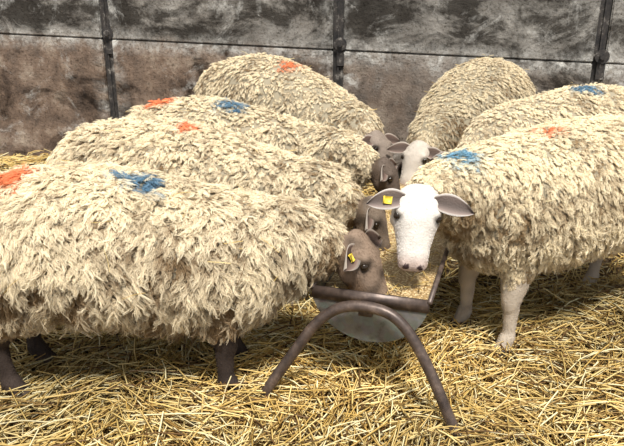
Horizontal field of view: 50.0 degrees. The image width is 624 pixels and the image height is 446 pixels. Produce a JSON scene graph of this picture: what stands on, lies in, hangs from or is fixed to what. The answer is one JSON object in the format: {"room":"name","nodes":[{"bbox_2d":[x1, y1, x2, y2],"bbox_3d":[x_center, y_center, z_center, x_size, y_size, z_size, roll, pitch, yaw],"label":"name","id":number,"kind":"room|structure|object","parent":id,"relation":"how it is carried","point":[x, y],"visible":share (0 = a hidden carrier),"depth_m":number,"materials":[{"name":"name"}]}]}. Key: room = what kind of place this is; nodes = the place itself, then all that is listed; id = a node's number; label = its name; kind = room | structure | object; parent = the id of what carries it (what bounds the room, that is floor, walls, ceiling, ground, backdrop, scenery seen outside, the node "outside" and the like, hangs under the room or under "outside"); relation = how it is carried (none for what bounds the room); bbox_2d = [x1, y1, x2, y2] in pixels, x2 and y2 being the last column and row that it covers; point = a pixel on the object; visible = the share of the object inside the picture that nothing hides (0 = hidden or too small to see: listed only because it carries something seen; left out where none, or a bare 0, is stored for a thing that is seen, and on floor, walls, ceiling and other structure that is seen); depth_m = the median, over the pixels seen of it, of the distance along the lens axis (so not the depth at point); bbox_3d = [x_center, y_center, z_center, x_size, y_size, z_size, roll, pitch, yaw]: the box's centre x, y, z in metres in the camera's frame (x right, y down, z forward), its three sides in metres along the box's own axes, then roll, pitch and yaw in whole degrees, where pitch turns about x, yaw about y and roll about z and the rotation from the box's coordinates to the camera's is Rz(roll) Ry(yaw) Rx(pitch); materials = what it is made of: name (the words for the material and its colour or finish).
{"room":"farm building","nodes":[
{"label":"farm building","id":0,"kind":"room"},
{"bbox_2d":[0,0,623,165],"bbox_3d":[0.631,-1.974,5.444,15.815,3.286,0.132,4,20,10],"label":"wall","id":1,"kind":"structure","parent":0,"point":[53,75],"depth_m":5.72,"materials":[{"name":"concrete"}]},
{"bbox_2d":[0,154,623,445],"bbox_3d":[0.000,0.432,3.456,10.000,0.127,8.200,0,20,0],"label":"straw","id":2,"kind":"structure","parent":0,"point":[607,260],"depth_m":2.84,"materials":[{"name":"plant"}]},
{"bbox_2d":[99,0,118,119],"bbox_3d":[-1.818,-2.029,5.868,0.125,3.000,0.145,4,20,10],"label":"steel column","id":3,"kind":"structure","parent":2,"relation":"on","point":[107,33],"depth_m":6.04,"materials":[{"name":"grey metal"}]},
{"bbox_2d":[0,149,623,445],"bbox_3d":[-0.009,0.492,3.180,7.848,0.276,7.078,0,20,0],"label":"bedding","id":4,"kind":"object","parent":2,"relation":"on","point":[542,327],"visible":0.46,"depth_m":2.68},
{"bbox_2d":[0,157,389,397],"bbox_3d":[-0.602,0.223,2.655,1.839,0.947,0.707,-1,20,-3],"label":"sheep","id":5,"kind":"object","parent":4,"relation":"on","point":[109,247],"visible":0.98,"depth_m":2.40},
{"bbox_2d":[45,112,390,325],"bbox_3d":[-0.490,-0.035,3.327,1.784,0.970,0.676,4,20,12],"label":"sheep","id":6,"kind":"object","parent":4,"relation":"on","point":[194,150],"visible":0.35,"depth_m":3.04},
{"bbox_2d":[125,95,400,191],"bbox_3d":[-0.347,-0.266,3.981,1.824,0.955,0.668,6,21,16],"label":"sheep","id":7,"kind":"object","parent":4,"relation":"on","point":[347,148],"visible":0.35,"depth_m":3.70},
{"bbox_2d":[193,51,399,158],"bbox_3d":[-0.122,-0.662,4.889,1.949,1.088,0.769,14,24,34],"label":"sheep","id":8,"kind":"object","parent":4,"relation":"on","point":[280,84],"visible":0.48,"depth_m":4.57},
{"bbox_2d":[256,162,466,445],"bbox_3d":[0.493,0.183,3.438,0.842,0.505,2.269,6,21,16],"label":"trough","id":9,"kind":"object","parent":4,"relation":"on","point":[361,315],"visible":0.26,"depth_m":2.54,"materials":[{"name":"metal"}]},
{"bbox_2d":[387,54,537,185],"bbox_3d":[1.041,-0.603,4.734,0.718,1.078,1.883,14,24,34],"label":"sheep","id":10,"kind":"object","parent":4,"relation":"on","point":[469,89],"visible":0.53,"depth_m":4.38},
{"bbox_2d":[366,113,623,358],"bbox_3d":[1.013,0.051,3.056,1.823,0.992,0.665,-10,22,-25],"label":"sheep","id":11,"kind":"object","parent":4,"relation":"on","point":[519,205],"visible":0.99,"depth_m":2.71},
{"bbox_2d":[429,82,623,161],"bbox_3d":[1.388,-0.288,3.956,1.820,1.017,0.674,-12,23,-29],"label":"sheep","id":12,"kind":"object","parent":4,"relation":"on","point":[568,101],"visible":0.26,"depth_m":3.67},
{"bbox_2d":[333,0,346,86],"bbox_3d":[0.238,-1.902,5.517,0.125,3.000,0.145,4,20,10],"label":"steel column","id":13,"kind":"structure","parent":2,"relation":"on","point":[339,43],"depth_m":5.62,"materials":[{"name":"grey metal"}]},
{"bbox_2d":[589,0,612,83],"bbox_3d":[2.294,-1.774,5.166,0.125,3.000,0.145,4,20,10],"label":"steel column","id":14,"kind":"structure","parent":2,"relation":"on","point":[601,56],"depth_m":5.27,"materials":[{"name":"grey metal"}]}
]}

